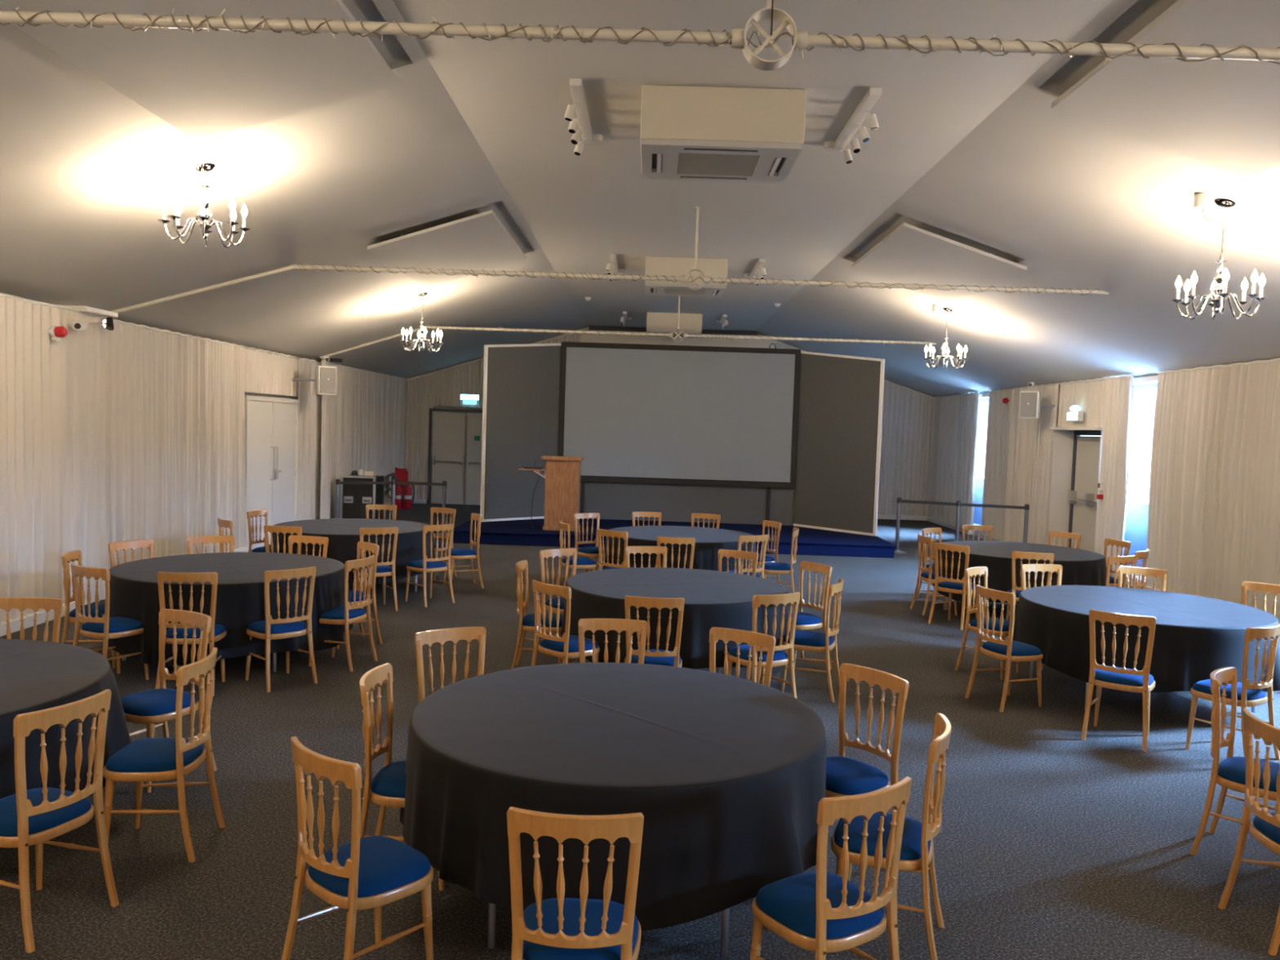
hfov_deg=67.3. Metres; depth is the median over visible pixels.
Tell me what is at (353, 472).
black adaptor
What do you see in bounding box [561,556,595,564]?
seat cushion
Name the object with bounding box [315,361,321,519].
trim
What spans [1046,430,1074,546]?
trim
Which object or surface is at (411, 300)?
chandelier
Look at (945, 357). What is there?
chandelier
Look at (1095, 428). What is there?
trim
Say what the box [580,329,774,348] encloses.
trim
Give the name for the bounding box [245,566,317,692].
banquet chair
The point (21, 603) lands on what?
banquet chair
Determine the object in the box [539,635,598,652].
seat cushion
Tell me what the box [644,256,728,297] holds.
air conditioner
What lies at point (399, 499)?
fire extinguisher
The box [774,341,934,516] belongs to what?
curtain
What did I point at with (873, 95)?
track
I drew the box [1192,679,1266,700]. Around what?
seat cushion
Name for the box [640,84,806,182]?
air conditioner
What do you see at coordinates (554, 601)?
seat cushion
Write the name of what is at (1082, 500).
door
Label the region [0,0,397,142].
ceiling panel
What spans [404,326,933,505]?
wall
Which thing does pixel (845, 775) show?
seat cushion
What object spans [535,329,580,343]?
curtain
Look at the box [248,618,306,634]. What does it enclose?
seat cushion
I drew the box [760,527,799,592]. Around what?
banquet chair
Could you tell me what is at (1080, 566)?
tablecloth
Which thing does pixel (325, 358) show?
ceiling spotlight
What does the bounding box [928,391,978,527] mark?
curtain
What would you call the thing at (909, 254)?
ceiling panel
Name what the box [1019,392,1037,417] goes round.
grille
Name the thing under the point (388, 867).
seat cushion
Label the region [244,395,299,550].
door
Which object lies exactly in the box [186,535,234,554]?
banquet chair
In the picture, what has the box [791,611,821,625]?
seat cushion
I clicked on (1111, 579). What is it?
seat cushion
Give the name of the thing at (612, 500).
wall
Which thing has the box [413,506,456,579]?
banquet chair
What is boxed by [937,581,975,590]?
seat cushion
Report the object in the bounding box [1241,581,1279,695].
banquet chair
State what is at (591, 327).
trim
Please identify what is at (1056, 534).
banquet chair
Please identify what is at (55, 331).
fire alarm
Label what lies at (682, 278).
bar
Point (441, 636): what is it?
banquet chair
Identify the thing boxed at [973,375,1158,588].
wall
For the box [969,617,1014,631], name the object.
seat cushion
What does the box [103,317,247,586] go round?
curtain
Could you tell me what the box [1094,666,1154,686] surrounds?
seat cushion
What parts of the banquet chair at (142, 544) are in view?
leg, rail, leg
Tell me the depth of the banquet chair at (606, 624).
5.70 m
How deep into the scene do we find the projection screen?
18.78 m
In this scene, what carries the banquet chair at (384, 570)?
on the floor
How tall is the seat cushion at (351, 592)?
0.067 m
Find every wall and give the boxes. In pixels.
[244,360,298,404]
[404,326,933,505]
[579,481,795,525]
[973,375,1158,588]
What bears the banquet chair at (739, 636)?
on the floor
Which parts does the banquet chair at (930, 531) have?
leg, rail, leg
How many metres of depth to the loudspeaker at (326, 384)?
15.74 m
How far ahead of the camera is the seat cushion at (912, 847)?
3.79 m
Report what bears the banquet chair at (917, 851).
on the floor
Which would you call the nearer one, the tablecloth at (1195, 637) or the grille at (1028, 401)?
the tablecloth at (1195, 637)
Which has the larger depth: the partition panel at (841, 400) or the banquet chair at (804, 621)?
the partition panel at (841, 400)
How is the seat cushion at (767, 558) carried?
on the banquet chair at (777, 525)
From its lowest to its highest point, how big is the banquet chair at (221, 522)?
0.898 m
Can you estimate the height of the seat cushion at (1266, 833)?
0.067 m
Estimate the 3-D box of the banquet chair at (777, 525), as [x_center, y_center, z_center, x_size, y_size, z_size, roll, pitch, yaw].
[1.535,0.980,12.280,0.447,0.898,0.408,0,3,-24]
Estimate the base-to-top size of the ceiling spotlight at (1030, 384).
0.092 m
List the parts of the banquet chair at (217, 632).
leg, rail, rail, seat frame, leg, leg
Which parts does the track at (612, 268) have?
rail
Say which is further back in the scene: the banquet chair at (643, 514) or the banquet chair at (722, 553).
the banquet chair at (643, 514)
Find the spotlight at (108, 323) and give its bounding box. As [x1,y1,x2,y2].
[88,316,114,330]
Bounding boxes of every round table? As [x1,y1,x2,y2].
[122,652,276,672]
[414,574,417,591]
[487,902,729,957]
[575,657,721,673]
[945,596,948,609]
[1029,661,1256,712]
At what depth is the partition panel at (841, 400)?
18.04 m
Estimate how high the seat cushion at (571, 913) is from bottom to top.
0.067 m
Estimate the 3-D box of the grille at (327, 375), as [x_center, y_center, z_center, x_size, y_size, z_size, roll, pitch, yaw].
[-5.112,-1.632,15.749,0.013,0.420,0.280,5,4,44]
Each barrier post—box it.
[335,479,391,518]
[391,479,442,519]
[434,480,448,535]
[894,497,956,554]
[955,500,1024,541]
[1022,504,1029,542]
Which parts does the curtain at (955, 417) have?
rail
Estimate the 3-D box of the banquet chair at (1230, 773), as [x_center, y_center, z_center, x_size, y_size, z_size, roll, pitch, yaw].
[3.063,1.435,4.776,0.447,0.898,0.408,5,4,43]
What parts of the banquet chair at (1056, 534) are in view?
leg, rail, leg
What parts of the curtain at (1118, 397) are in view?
rail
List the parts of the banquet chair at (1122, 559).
leg, rail, leg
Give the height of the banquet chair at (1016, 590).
0.898 m
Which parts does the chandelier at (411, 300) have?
arm, arm, arm, arm, arm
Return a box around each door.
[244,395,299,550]
[426,408,482,505]
[1067,430,1101,551]
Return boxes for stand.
[395,466,408,508]
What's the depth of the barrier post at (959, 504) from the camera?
16.46 m
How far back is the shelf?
16.66 m
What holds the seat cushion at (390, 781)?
on the banquet chair at (387, 788)
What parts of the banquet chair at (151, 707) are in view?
leg, seat frame, leg, rail, rail, leg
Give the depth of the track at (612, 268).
14.19 m
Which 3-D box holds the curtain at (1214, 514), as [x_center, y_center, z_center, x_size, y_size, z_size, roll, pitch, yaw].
[7.018,0.141,10.349,0.119,2.950,5.851,2,3,0]
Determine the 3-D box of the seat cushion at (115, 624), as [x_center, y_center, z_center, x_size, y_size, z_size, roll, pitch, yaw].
[-3.962,1.086,7.229,0.389,0.067,0.374,3,3,26]
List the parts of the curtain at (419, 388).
rail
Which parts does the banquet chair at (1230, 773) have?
leg, rail, leg, rail, seat frame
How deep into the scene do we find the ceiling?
8.57 m
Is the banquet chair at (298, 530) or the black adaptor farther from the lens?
the black adaptor
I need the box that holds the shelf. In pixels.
[517,467,545,471]
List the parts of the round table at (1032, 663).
leg, leg, leg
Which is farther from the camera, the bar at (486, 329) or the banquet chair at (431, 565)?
the bar at (486, 329)
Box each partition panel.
[480,343,561,521]
[793,351,884,536]
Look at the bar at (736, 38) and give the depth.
4.04 m
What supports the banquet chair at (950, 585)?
on the floor
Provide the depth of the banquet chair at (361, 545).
8.72 m
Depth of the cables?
18.04 m
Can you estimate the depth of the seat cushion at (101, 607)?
7.58 m
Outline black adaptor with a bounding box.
[350,470,357,475]
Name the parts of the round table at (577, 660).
leg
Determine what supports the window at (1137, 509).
in the wall at (1147, 380)
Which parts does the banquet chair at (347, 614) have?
leg, seat frame, leg, rail, rail, leg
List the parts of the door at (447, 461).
green exit plate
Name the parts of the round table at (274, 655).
leg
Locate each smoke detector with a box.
[584,297,591,301]
[773,302,781,306]
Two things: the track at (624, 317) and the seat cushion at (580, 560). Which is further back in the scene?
the track at (624, 317)
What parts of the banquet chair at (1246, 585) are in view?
leg, rail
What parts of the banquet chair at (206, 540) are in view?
leg, rail, leg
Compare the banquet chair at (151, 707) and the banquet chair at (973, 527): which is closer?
the banquet chair at (151, 707)
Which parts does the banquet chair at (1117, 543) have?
leg, rail, rail, leg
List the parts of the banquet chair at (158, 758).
leg, leg, seat frame, leg, rail, rail, leg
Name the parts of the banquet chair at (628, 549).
leg, rail, leg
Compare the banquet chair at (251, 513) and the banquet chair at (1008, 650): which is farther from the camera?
the banquet chair at (251, 513)
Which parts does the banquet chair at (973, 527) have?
leg, rail, leg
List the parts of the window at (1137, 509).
panel, panel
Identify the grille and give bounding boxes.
[320,367,336,393]
[663,288,705,295]
[676,152,759,176]
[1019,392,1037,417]
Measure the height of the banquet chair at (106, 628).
0.898 m
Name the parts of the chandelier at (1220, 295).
bulb, bulb, bulb, arm, arm, arm, bulb, arm, arm, chain, bulb, arm, arm, arm, bulb, bulb, bulb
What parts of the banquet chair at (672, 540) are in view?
leg, rail, leg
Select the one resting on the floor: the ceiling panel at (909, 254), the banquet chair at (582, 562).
the banquet chair at (582, 562)
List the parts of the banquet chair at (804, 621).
leg, seat frame, rail, rail, leg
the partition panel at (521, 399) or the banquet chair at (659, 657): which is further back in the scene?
the partition panel at (521, 399)
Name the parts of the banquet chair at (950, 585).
leg, leg, rail, rail, seat frame, leg, leg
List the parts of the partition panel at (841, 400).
trim, trim, trim, trim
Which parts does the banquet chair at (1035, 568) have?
leg, rail, leg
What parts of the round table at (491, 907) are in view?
leg, leg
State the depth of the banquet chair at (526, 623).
7.77 m
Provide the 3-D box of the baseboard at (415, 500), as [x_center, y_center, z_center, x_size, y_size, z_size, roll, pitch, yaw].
[0.627,0.727,23.733,12.880,0.110,0.170,2,3,0]
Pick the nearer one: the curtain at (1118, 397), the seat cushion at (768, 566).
the seat cushion at (768, 566)
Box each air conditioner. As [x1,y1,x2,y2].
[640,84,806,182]
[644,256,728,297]
[646,312,702,337]
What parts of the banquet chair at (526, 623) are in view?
leg, leg, rail, rail, seat frame, leg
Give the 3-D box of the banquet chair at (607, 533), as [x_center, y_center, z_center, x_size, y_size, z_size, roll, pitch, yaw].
[-0.230,1.001,10.819,0.408,0.898,0.447,4,4,34]
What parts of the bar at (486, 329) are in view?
hanger rod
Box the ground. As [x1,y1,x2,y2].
[1127,493,1149,499]
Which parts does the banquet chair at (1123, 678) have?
leg, leg, rail, rail, seat frame, leg, leg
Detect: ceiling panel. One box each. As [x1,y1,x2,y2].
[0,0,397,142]
[367,209,526,288]
[850,222,1026,302]
[1051,0,1279,178]
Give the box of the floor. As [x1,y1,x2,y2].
[0,503,1279,959]
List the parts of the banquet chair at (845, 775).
leg, seat frame, rail, rail, leg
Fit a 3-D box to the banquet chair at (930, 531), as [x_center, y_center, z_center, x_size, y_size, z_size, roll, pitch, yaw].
[3.772,1.067,12.027,0.408,0.898,0.447,-1,4,-40]
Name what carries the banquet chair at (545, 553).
on the floor
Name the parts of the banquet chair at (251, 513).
leg, rail, rail, leg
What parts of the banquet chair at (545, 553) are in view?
leg, seat frame, rail, leg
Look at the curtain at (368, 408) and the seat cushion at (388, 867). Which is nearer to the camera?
the seat cushion at (388, 867)
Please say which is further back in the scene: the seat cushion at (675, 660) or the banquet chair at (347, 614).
the banquet chair at (347, 614)
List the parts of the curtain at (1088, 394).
rail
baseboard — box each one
[0,502,391,636]
[411,498,927,520]
[926,516,1160,591]
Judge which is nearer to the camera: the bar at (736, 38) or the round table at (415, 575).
the bar at (736, 38)
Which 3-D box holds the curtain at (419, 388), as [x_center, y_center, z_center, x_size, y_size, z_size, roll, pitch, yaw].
[-5.439,-1.069,23.664,0.684,3.116,0.102,2,3,0]
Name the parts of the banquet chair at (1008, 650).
leg, rail, rail, leg, leg, seat frame, leg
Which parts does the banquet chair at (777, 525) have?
leg, seat frame, rail, rail, leg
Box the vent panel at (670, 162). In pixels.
[651,153,785,172]
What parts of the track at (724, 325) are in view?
rail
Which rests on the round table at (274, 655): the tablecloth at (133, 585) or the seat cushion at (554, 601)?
the tablecloth at (133, 585)
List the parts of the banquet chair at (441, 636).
leg, rail, leg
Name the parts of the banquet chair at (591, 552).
leg, rail, rail, seat frame, leg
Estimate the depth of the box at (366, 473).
17.61 m
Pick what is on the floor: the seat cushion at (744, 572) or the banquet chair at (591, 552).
the banquet chair at (591, 552)
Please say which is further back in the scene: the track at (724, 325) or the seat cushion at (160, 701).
the track at (724, 325)
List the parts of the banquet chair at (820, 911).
leg, seat frame, leg, rail, rail, leg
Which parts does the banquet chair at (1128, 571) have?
leg, rail, leg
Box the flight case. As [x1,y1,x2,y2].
[339,474,386,519]
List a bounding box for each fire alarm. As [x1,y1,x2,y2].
[47,325,67,341]
[1002,397,1008,403]
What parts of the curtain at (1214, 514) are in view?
rail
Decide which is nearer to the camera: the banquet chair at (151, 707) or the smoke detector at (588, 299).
the banquet chair at (151, 707)
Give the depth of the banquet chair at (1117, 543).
11.39 m
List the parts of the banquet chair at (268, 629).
leg, leg, seat frame, leg, rail, rail, leg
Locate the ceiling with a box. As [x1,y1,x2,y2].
[0,0,1279,396]
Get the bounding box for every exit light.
[459,394,479,404]
[1066,404,1083,421]
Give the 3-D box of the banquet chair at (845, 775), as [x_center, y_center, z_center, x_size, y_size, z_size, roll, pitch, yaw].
[0.986,1.377,4.578,0.447,0.898,0.408,0,4,-36]
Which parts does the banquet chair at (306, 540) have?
leg, rail, leg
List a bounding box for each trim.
[62,305,118,317]
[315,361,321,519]
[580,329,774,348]
[588,325,757,335]
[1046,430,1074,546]
[1050,426,1102,431]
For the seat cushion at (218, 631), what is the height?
0.067 m
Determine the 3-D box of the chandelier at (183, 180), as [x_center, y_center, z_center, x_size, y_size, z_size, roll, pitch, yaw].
[-3.284,-2.088,7.251,0.600,0.589,0.600,2,3,0]
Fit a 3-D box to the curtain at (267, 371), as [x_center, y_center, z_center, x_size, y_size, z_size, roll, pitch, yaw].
[-5.761,-1.677,15.100,0.073,0.670,2.166,2,3,0]
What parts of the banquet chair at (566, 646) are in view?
leg, rail, rail, leg, seat frame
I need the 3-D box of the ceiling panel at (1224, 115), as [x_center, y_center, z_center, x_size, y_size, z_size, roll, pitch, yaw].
[3.505,-2.287,5.201,1.370,0.513,2.900,2,3,0]
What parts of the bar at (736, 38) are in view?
hanger rod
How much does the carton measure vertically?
0.110 m
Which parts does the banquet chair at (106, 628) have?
leg, rail, rail, leg, seat frame, leg, leg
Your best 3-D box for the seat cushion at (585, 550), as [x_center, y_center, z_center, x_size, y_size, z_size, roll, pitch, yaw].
[-0.597,0.912,12.508,0.389,0.067,0.374,-1,4,-38]
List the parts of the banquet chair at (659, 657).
leg, rail, seat frame, rail, leg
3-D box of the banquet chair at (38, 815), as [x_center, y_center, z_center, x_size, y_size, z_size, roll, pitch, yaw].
[-2.413,1.305,3.834,0.447,0.898,0.408,3,3,19]
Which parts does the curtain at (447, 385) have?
rail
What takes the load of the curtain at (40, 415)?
hanging from the ceiling
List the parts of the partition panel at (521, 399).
trim, trim, trim, trim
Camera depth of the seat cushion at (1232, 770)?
4.71 m
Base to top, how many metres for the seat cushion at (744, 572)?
0.067 m
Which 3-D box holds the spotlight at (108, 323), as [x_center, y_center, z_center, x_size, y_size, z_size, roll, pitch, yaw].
[-5.581,-1.611,9.903,0.376,0.133,0.108,3,3,13]
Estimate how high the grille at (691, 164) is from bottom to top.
0.019 m
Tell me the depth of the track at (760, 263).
14.18 m
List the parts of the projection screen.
frame rail, leg, frame rail, frame rail, leg, frame rail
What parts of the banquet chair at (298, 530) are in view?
leg, rail, leg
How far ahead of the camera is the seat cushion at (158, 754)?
4.42 m
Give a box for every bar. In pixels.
[0,0,1279,71]
[288,205,1109,295]
[423,296,937,345]
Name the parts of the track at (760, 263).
rail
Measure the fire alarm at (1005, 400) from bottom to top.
0.108 m
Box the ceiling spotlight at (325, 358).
[322,356,329,361]
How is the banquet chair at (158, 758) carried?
on the floor
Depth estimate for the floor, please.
5.09 m
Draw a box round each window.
[973,398,988,524]
[1123,382,1157,577]
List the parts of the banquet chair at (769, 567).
seat frame, leg, rail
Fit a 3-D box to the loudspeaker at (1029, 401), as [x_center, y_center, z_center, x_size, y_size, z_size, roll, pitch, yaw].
[6.841,-1.278,16.472,0.630,0.470,0.327,1,3,-24]
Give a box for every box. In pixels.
[328,358,342,362]
[364,471,375,475]
[524,460,542,469]
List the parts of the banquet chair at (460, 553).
leg, leg, seat frame, leg, rail, rail, leg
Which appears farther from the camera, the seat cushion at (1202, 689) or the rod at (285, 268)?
the rod at (285, 268)
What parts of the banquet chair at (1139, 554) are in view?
leg, rail, rail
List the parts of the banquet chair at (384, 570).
leg, seat frame, rail, leg, rail, leg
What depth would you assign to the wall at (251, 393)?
15.59 m
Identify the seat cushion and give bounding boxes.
[0,787,91,836]
[69,604,105,617]
[81,617,143,633]
[105,737,204,772]
[120,688,196,715]
[165,624,225,638]
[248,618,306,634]
[252,546,270,552]
[307,835,430,897]
[320,605,365,619]
[349,590,371,602]
[355,564,391,573]
[370,760,405,797]
[407,560,446,568]
[434,541,448,548]
[444,547,476,555]
[522,613,563,627]
[522,897,638,959]
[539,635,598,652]
[545,597,564,609]
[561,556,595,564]
[577,546,605,554]
[602,566,633,569]
[631,648,680,666]
[725,569,759,577]
[728,644,787,662]
[755,871,884,939]
[757,554,774,561]
[764,562,790,570]
[783,630,834,646]
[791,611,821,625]
[825,755,888,795]
[834,811,930,860]
[920,571,945,579]
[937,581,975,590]
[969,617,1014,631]
[982,640,1041,656]
[1007,589,1022,597]
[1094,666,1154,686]
[1109,576,1117,583]
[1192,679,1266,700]
[1217,756,1279,792]
[1253,812,1279,844]
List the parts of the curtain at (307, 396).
rail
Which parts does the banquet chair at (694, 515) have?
leg, rail, leg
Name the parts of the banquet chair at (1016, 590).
leg, leg, rail, rail, leg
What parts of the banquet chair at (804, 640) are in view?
leg, leg, seat frame, leg, rail, rail, leg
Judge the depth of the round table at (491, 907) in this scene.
3.70 m
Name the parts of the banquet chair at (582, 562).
leg, rail, leg, seat frame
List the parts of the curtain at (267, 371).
rail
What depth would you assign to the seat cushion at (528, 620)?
7.78 m
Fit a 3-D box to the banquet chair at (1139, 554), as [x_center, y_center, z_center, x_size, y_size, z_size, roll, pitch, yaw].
[5.302,1.198,10.533,0.447,0.898,0.408,5,4,41]
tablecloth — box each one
[0,639,131,799]
[107,552,353,665]
[270,518,435,586]
[399,662,827,930]
[560,567,790,669]
[602,525,755,571]
[932,540,1106,603]
[1012,585,1279,692]
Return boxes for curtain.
[0,292,81,624]
[79,312,105,604]
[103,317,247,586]
[244,346,300,396]
[297,357,316,520]
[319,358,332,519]
[320,360,406,518]
[404,373,432,499]
[429,358,484,407]
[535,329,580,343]
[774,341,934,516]
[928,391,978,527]
[981,382,1058,544]
[1057,377,1106,427]
[1094,374,1133,575]
[1145,357,1279,622]
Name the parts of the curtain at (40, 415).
rail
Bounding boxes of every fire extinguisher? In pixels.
[395,484,404,509]
[404,481,414,509]
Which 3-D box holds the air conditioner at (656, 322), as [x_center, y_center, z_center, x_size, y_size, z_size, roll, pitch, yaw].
[0.728,-3.332,20.735,1.170,0.419,0.980,2,3,0]
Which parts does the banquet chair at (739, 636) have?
leg, rail, leg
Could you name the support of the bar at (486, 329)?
attached to the ceiling
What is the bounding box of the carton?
[359,469,364,475]
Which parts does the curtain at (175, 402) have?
rail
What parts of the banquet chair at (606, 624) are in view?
leg, rail, leg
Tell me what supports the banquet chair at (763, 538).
on the floor
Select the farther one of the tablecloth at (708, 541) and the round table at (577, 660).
the tablecloth at (708, 541)
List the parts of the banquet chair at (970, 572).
leg, rail, rail, leg, seat frame, leg, leg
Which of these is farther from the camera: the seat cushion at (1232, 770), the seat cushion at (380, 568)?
the seat cushion at (380, 568)
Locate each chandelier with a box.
[157,163,250,248]
[400,292,444,352]
[923,304,968,368]
[1170,193,1267,319]
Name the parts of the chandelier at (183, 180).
bulb, bulb, bulb, arm, arm, arm, bulb, arm, arm, arm, arm, arm, bulb, bulb, bulb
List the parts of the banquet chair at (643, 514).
leg, rail, leg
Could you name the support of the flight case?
on the floor
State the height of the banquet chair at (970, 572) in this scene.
0.898 m
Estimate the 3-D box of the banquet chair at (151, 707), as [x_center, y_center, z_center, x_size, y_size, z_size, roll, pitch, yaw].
[-2.687,1.213,5.375,0.408,0.898,0.447,3,3,26]
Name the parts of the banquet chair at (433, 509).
leg, leg, seat frame, rail, rail, leg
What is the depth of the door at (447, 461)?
23.68 m
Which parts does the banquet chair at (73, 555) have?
leg, rail, rail, leg, seat frame, leg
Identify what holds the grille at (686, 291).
attached to the air conditioner at (655, 265)
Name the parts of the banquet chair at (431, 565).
leg, leg, seat frame, leg, rail, rail, leg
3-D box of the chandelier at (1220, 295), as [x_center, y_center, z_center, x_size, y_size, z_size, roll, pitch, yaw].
[4.428,-1.704,7.316,0.600,0.921,0.600,2,3,0]
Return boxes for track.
[564,78,602,155]
[605,253,623,280]
[619,311,631,326]
[715,314,728,329]
[743,258,766,285]
[823,87,881,164]
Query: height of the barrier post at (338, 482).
0.972 m
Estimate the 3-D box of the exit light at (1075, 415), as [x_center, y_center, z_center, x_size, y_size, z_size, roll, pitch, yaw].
[7.025,-1.080,15.516,0.180,0.260,0.400,2,3,0]
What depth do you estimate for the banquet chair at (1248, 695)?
6.23 m
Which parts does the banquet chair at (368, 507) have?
leg, rail, leg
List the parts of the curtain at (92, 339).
rail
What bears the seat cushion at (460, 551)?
on the banquet chair at (460, 553)
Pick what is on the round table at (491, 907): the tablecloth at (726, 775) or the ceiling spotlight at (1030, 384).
the tablecloth at (726, 775)
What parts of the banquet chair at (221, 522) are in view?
rail, leg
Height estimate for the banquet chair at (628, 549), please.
0.898 m
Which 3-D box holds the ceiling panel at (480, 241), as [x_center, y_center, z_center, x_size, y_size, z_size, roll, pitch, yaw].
[-2.295,-2.844,11.988,1.370,0.513,2.900,2,3,0]
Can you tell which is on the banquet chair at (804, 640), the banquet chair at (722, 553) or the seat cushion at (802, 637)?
the seat cushion at (802, 637)
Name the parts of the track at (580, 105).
rail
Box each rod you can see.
[111,266,293,313]
[320,327,425,359]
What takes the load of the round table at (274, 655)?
on the floor
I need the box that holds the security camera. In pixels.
[67,320,87,329]
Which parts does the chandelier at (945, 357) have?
arm, arm, arm, arm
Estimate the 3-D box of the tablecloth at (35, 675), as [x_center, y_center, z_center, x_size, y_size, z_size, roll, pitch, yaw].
[-3.458,1.197,4.455,1.965,0.539,1.924,2,3,0]
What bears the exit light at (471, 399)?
attached to the curtain at (447, 385)
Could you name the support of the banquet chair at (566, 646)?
on the floor
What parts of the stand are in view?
sign plate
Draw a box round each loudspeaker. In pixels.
[291,365,337,395]
[1018,391,1058,418]
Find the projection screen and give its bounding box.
[558,341,800,520]
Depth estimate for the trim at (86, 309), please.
9.77 m
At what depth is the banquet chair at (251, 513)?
11.54 m
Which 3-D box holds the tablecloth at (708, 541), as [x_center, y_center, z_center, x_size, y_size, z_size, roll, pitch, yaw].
[0.494,0.931,11.844,1.888,0.547,1.972,2,3,0]
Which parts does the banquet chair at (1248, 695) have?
leg, seat frame, leg, rail, rail, leg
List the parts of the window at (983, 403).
panel, panel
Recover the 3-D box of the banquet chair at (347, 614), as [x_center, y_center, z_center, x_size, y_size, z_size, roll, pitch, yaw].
[-2.468,1.081,7.965,0.447,0.898,0.408,3,3,15]
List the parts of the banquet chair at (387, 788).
leg, rail, rail, leg, seat frame, leg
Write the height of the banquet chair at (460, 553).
0.898 m
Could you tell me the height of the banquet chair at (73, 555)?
0.898 m
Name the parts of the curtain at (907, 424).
rail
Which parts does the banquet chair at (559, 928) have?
leg, rail, rail, seat frame, leg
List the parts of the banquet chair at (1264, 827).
leg, rail, rail, seat frame, leg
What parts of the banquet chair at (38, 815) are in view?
leg, leg, seat frame, rail, rail, leg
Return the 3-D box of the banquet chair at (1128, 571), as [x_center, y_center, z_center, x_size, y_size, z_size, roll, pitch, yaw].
[4.561,1.269,8.761,0.408,0.898,0.447,3,3,25]
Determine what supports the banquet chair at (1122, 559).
on the floor
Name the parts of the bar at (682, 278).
hanger rod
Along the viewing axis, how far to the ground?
42.87 m
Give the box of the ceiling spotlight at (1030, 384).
[1027,382,1034,386]
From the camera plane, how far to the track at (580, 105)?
7.40 m
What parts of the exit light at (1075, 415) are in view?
lit panel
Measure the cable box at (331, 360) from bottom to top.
0.060 m
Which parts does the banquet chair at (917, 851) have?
leg, leg, seat frame, leg, rail, leg, rail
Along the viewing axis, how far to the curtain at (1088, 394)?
15.44 m
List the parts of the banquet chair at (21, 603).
rail, leg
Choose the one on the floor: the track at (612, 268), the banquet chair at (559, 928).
the banquet chair at (559, 928)
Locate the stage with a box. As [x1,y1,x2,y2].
[453,518,896,558]
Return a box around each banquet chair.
[0,596,62,643]
[0,688,119,952]
[61,550,115,668]
[71,564,148,679]
[102,647,225,862]
[108,539,154,568]
[120,608,217,792]
[155,571,226,697]
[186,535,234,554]
[217,517,232,552]
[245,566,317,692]
[246,509,270,552]
[263,524,302,554]
[280,736,433,959]
[288,535,328,557]
[308,555,377,671]
[336,541,382,648]
[352,527,398,611]
[359,663,444,890]
[365,504,397,519]
[404,523,454,607]
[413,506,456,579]
[414,626,486,703]
[443,512,484,588]
[506,806,644,959]
[511,560,563,669]
[531,579,599,666]
[538,547,577,638]
[553,520,595,597]
[571,512,605,575]
[577,617,647,663]
[597,528,633,570]
[624,595,684,667]
[625,546,667,568]
[631,511,662,526]
[657,536,695,568]
[691,512,719,528]
[709,626,775,686]
[717,549,758,576]
[725,534,768,578]
[726,591,799,698]
[750,776,911,959]
[755,520,781,583]
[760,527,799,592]
[781,577,844,702]
[790,560,831,669]
[825,662,908,819]
[831,712,951,959]
[910,533,956,615]
[915,527,959,601]
[928,542,977,630]
[955,566,1018,679]
[961,524,992,541]
[964,584,1043,711]
[1005,551,1054,619]
[1020,564,1062,670]
[1048,530,1081,548]
[1080,608,1156,751]
[1103,537,1130,586]
[1106,555,1135,587]
[1109,548,1149,589]
[1117,566,1167,591]
[1185,622,1279,759]
[1190,666,1279,855]
[1217,708,1279,955]
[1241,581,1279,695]
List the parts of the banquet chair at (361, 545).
leg, seat frame, rail, rail, leg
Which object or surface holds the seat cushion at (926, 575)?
on the banquet chair at (928, 575)
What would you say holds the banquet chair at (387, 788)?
on the floor
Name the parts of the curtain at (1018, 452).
rail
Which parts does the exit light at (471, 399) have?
lit panel, panel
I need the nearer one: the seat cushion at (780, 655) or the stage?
the seat cushion at (780, 655)
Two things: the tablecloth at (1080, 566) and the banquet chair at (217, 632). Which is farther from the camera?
the tablecloth at (1080, 566)
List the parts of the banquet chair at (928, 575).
leg, rail, rail, leg, seat frame, leg, leg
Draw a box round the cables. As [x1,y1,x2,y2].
[384,472,397,514]
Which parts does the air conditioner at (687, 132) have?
panel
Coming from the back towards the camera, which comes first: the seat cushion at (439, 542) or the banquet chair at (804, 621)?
the seat cushion at (439, 542)
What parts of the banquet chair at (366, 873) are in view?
leg, rail, rail, leg, seat frame, leg, leg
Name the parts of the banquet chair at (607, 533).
leg, rail, rail, leg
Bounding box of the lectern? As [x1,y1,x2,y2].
[517,450,584,531]
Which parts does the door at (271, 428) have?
pull handle, pull handle, lever handle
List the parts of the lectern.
panel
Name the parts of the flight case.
handle dish, handle dish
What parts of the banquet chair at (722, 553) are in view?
leg, rail, leg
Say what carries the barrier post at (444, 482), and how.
on the floor
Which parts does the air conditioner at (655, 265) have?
panel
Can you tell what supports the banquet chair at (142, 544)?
on the floor
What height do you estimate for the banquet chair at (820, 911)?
0.898 m
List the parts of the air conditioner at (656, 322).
panel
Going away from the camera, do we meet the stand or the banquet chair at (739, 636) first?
the banquet chair at (739, 636)
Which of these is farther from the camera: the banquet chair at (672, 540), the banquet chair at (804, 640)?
the banquet chair at (672, 540)
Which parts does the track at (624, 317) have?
rail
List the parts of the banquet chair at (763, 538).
leg, rail, rail, leg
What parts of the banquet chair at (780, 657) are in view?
leg, leg, seat frame, leg, rail, rail, leg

